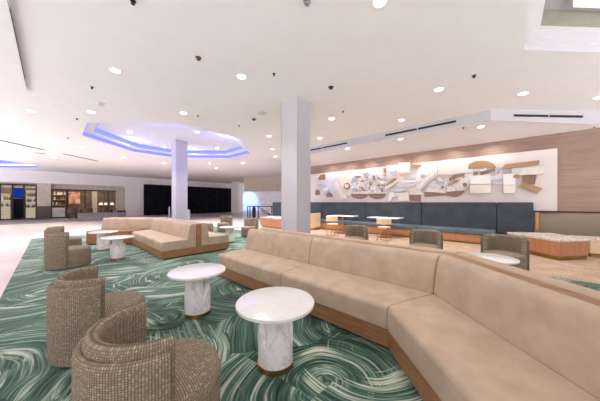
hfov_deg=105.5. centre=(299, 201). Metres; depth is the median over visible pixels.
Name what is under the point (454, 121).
diffuser
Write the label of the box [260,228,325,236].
cushion
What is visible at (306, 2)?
sprinkler head
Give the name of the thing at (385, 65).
ceiling
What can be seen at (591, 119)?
trim
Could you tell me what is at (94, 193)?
wall panel
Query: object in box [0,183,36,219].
window frame
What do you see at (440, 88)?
recessed light
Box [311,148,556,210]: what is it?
wall artwork
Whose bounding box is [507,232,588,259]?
bench
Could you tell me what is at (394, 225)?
seat cushion
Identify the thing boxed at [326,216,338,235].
cafe chair
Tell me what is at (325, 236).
cushion
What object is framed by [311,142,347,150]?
diffuser
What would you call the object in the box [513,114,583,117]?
air vent
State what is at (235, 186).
column
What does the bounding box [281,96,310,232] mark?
column
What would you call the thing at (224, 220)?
barrel chair
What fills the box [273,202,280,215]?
cushion
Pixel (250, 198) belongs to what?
wall
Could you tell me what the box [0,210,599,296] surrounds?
floor
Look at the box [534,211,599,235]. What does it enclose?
partition
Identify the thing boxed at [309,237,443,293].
cushion
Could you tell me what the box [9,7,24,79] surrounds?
diffuser
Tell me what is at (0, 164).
trim
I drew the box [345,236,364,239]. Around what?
seat cushion
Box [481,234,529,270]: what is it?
barrel chair
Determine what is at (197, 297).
side table
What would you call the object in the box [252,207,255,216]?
litter bin
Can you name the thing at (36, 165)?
light
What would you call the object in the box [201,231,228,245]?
seat cushion
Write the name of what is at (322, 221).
seat cushion
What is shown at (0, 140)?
ceiling vent
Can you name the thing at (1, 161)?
light
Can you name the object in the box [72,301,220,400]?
barrel chair
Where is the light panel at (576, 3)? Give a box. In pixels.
[573,0,599,7]
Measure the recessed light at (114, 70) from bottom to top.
0.010 m
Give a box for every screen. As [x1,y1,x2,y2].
[13,188,22,197]
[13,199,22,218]
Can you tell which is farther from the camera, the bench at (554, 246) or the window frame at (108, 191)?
the window frame at (108, 191)
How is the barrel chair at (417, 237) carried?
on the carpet
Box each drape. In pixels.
[144,184,171,214]
[188,186,230,213]
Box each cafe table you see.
[327,215,356,233]
[367,216,401,237]
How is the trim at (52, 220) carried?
attached to the wall at (134, 186)
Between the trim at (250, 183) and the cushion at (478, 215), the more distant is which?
the trim at (250, 183)
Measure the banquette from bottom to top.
1.340 m
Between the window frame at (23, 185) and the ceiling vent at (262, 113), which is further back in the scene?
the window frame at (23, 185)
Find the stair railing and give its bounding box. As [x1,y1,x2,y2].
[247,206,272,218]
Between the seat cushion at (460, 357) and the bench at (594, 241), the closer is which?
the seat cushion at (460, 357)
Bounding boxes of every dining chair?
[67,208,77,218]
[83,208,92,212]
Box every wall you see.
[0,168,242,215]
[1,187,115,215]
[243,186,280,209]
[311,128,599,234]
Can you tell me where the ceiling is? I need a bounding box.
[0,0,599,183]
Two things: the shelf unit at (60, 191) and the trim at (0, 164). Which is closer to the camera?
the trim at (0, 164)
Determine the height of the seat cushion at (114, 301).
0.039 m
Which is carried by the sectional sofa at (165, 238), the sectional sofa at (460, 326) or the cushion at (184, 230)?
the cushion at (184, 230)
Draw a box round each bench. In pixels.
[260,216,280,228]
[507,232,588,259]
[569,235,599,257]
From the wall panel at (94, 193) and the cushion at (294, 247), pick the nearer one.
the cushion at (294, 247)
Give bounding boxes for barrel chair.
[44,226,81,245]
[44,232,90,269]
[46,265,144,367]
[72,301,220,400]
[217,216,232,231]
[241,218,258,236]
[345,225,368,239]
[409,229,442,248]
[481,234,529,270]
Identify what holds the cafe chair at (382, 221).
on the floor
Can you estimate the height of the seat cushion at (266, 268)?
0.225 m
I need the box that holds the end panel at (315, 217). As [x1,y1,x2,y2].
[311,213,319,229]
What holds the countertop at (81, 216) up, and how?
on the trim at (52, 220)
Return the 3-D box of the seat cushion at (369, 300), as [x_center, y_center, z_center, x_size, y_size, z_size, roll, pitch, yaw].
[0.640,1.030,2.683,1.717,0.225,0.789,0,0,43]
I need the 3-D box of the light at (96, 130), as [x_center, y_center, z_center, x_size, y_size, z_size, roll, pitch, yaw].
[-5.205,-2.685,9.788,4.974,0.170,4.974,0,0,-3]
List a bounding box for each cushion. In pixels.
[68,245,89,250]
[101,218,152,228]
[105,291,143,315]
[110,217,160,217]
[132,229,165,243]
[144,234,195,251]
[151,218,172,233]
[168,220,195,238]
[175,338,218,400]
[181,220,208,237]
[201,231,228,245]
[218,249,307,286]
[246,229,314,263]
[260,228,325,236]
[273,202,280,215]
[281,264,433,328]
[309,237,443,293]
[311,202,322,218]
[320,219,364,224]
[323,202,365,221]
[324,235,459,254]
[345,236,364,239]
[359,222,419,229]
[366,202,421,224]
[387,294,599,400]
[410,243,439,247]
[417,225,495,234]
[422,202,496,231]
[434,255,599,399]
[457,252,599,299]
[483,250,525,257]
[497,202,532,233]
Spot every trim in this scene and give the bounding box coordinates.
[0,0,26,89]
[0,164,35,165]
[0,182,124,211]
[0,216,127,224]
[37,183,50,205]
[37,206,50,218]
[82,123,248,157]
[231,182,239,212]
[244,177,280,190]
[311,109,506,157]
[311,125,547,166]
[491,109,599,133]
[524,0,599,51]
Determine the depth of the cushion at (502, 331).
1.36 m
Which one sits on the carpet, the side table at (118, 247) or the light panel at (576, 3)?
the side table at (118, 247)
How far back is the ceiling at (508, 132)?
8.21 m
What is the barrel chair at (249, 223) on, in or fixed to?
on the carpet
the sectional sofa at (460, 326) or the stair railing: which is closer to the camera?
the sectional sofa at (460, 326)
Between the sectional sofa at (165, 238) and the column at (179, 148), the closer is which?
the sectional sofa at (165, 238)
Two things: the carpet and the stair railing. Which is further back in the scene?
the stair railing
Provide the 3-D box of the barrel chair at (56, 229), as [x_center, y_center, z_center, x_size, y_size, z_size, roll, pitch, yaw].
[-6.173,0.991,5.956,0.686,0.695,0.664,0,0,-44]
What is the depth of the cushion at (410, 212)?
9.51 m
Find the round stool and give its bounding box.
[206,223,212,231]
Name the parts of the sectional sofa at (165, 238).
divider panel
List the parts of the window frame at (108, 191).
rail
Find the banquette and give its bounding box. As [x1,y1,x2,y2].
[265,202,532,243]
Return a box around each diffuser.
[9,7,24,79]
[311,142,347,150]
[385,120,456,135]
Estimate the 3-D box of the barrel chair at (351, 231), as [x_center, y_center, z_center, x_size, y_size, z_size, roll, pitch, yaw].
[1.494,0.991,6.143,0.664,0.695,0.686,0,0,43]
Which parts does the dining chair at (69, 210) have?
backrest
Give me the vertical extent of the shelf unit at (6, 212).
1.950 m
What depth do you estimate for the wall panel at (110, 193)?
23.38 m
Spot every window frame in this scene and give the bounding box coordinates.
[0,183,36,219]
[51,189,115,217]
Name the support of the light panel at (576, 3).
attached to the trim at (552, 25)
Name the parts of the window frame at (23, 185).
rail, rail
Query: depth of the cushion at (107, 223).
7.72 m
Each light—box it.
[0,160,24,163]
[0,165,36,167]
[82,123,248,157]
[94,123,242,153]
[109,68,121,73]
[236,74,245,79]
[372,0,387,8]
[434,87,443,91]
[517,91,528,95]
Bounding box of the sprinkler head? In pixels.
[303,0,310,6]
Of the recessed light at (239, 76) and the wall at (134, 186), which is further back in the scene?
the wall at (134, 186)
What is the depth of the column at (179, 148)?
10.34 m
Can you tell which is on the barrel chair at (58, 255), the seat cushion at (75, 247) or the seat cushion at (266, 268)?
the seat cushion at (75, 247)
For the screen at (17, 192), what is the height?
0.900 m
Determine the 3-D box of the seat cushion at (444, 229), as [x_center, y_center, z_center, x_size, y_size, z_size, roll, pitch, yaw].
[5.360,0.973,7.933,2.217,0.155,0.620,0,0,43]
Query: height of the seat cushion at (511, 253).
0.039 m
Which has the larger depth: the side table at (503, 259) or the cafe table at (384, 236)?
the cafe table at (384, 236)
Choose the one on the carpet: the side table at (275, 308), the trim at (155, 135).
the side table at (275, 308)
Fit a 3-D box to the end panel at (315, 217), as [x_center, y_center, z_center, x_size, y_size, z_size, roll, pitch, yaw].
[0.644,0.950,11.094,0.100,0.800,1.030,0,0,42]
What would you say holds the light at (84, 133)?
attached to the trim at (155, 135)
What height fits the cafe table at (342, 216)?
0.765 m
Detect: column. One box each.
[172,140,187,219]
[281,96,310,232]
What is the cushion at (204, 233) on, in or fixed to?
on the sectional sofa at (165, 238)
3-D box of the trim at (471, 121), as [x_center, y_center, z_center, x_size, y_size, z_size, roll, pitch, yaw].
[2.849,-2.395,8.437,7.200,0.530,0.830,0,0,43]
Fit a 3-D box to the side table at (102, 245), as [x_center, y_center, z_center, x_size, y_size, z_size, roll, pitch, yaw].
[-5.430,1.077,6.300,0.640,0.523,0.640,0,0,-11]
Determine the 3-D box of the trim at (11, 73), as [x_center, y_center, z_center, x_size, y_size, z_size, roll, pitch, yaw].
[-5.366,-2.510,-0.305,21.500,0.300,7.000,0,0,42]
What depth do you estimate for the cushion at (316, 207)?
12.37 m
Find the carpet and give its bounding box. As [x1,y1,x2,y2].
[0,226,599,400]
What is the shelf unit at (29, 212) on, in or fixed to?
on the trim at (52, 220)
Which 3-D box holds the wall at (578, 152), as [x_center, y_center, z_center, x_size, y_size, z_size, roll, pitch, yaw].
[6.811,-0.650,7.729,18.400,4.000,0.202,0,0,42]
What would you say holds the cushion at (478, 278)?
on the sectional sofa at (460, 326)
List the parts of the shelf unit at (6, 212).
panel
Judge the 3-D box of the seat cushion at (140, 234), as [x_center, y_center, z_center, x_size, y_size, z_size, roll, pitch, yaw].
[-4.604,1.030,7.054,1.754,0.225,0.789,0,0,43]
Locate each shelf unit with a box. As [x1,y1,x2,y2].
[1,193,11,218]
[25,190,35,217]
[52,190,65,215]
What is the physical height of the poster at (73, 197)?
1.150 m
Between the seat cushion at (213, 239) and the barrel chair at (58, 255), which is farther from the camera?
the seat cushion at (213, 239)
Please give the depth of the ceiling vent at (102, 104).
5.61 m
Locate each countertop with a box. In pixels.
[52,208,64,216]
[77,212,126,220]
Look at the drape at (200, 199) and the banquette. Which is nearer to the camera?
the banquette
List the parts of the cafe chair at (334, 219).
backrest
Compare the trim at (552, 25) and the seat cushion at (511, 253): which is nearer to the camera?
the trim at (552, 25)
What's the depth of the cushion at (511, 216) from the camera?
7.11 m
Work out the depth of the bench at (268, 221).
11.91 m
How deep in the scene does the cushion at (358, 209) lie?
11.15 m
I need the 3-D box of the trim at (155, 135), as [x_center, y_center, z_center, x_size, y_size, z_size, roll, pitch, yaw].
[-5.205,-2.595,9.788,5.544,0.370,5.544,0,0,-3]
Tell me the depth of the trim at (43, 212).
17.86 m
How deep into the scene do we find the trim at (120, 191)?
20.15 m
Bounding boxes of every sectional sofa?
[86,217,228,259]
[218,228,599,400]
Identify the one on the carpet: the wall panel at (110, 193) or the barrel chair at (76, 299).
the barrel chair at (76, 299)
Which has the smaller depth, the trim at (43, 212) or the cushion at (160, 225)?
the cushion at (160, 225)
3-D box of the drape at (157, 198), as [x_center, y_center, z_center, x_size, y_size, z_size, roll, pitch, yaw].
[-14.408,-0.225,23.745,0.227,3.090,3.172,0,0,42]
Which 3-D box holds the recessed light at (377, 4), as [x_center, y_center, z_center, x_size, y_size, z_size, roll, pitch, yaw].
[0.962,-2.405,2.741,0.190,0.010,0.190,0,0,0]
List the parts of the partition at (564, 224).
post, handrail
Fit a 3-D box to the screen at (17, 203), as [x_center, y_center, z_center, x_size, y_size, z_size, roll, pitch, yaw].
[-21.741,0.525,17.615,0.060,1.550,0.535,0,0,42]
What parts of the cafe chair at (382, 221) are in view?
backrest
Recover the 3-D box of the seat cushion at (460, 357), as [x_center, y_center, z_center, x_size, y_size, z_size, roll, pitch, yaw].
[1.204,1.030,1.158,0.789,0.225,2.414,0,0,-3]
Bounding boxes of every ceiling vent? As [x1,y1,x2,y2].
[0,140,43,149]
[97,101,105,106]
[257,111,267,115]
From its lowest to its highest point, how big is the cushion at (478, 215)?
1.005 m
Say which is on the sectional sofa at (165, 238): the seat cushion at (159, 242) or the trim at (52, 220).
the seat cushion at (159, 242)
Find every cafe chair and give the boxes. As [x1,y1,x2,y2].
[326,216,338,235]
[376,218,391,241]
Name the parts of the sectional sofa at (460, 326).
divider panel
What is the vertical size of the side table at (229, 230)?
0.523 m
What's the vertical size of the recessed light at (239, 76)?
0.010 m
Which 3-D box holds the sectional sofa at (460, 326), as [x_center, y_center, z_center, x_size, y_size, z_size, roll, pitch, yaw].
[0.968,0.940,2.590,2.780,0.796,6.058,0,0,-29]
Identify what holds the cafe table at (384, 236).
on the floor
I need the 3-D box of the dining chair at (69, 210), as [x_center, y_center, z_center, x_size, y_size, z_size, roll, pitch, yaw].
[-17.940,0.916,17.981,0.530,0.852,0.563,0,0,42]
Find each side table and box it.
[88,230,117,251]
[100,235,134,260]
[167,263,225,318]
[219,226,239,242]
[235,287,313,376]
[469,252,519,264]
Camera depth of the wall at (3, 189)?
22.33 m
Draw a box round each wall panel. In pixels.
[92,191,96,212]
[105,192,112,211]
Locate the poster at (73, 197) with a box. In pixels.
[68,192,79,203]
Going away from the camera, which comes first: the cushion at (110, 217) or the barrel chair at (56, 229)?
the barrel chair at (56, 229)

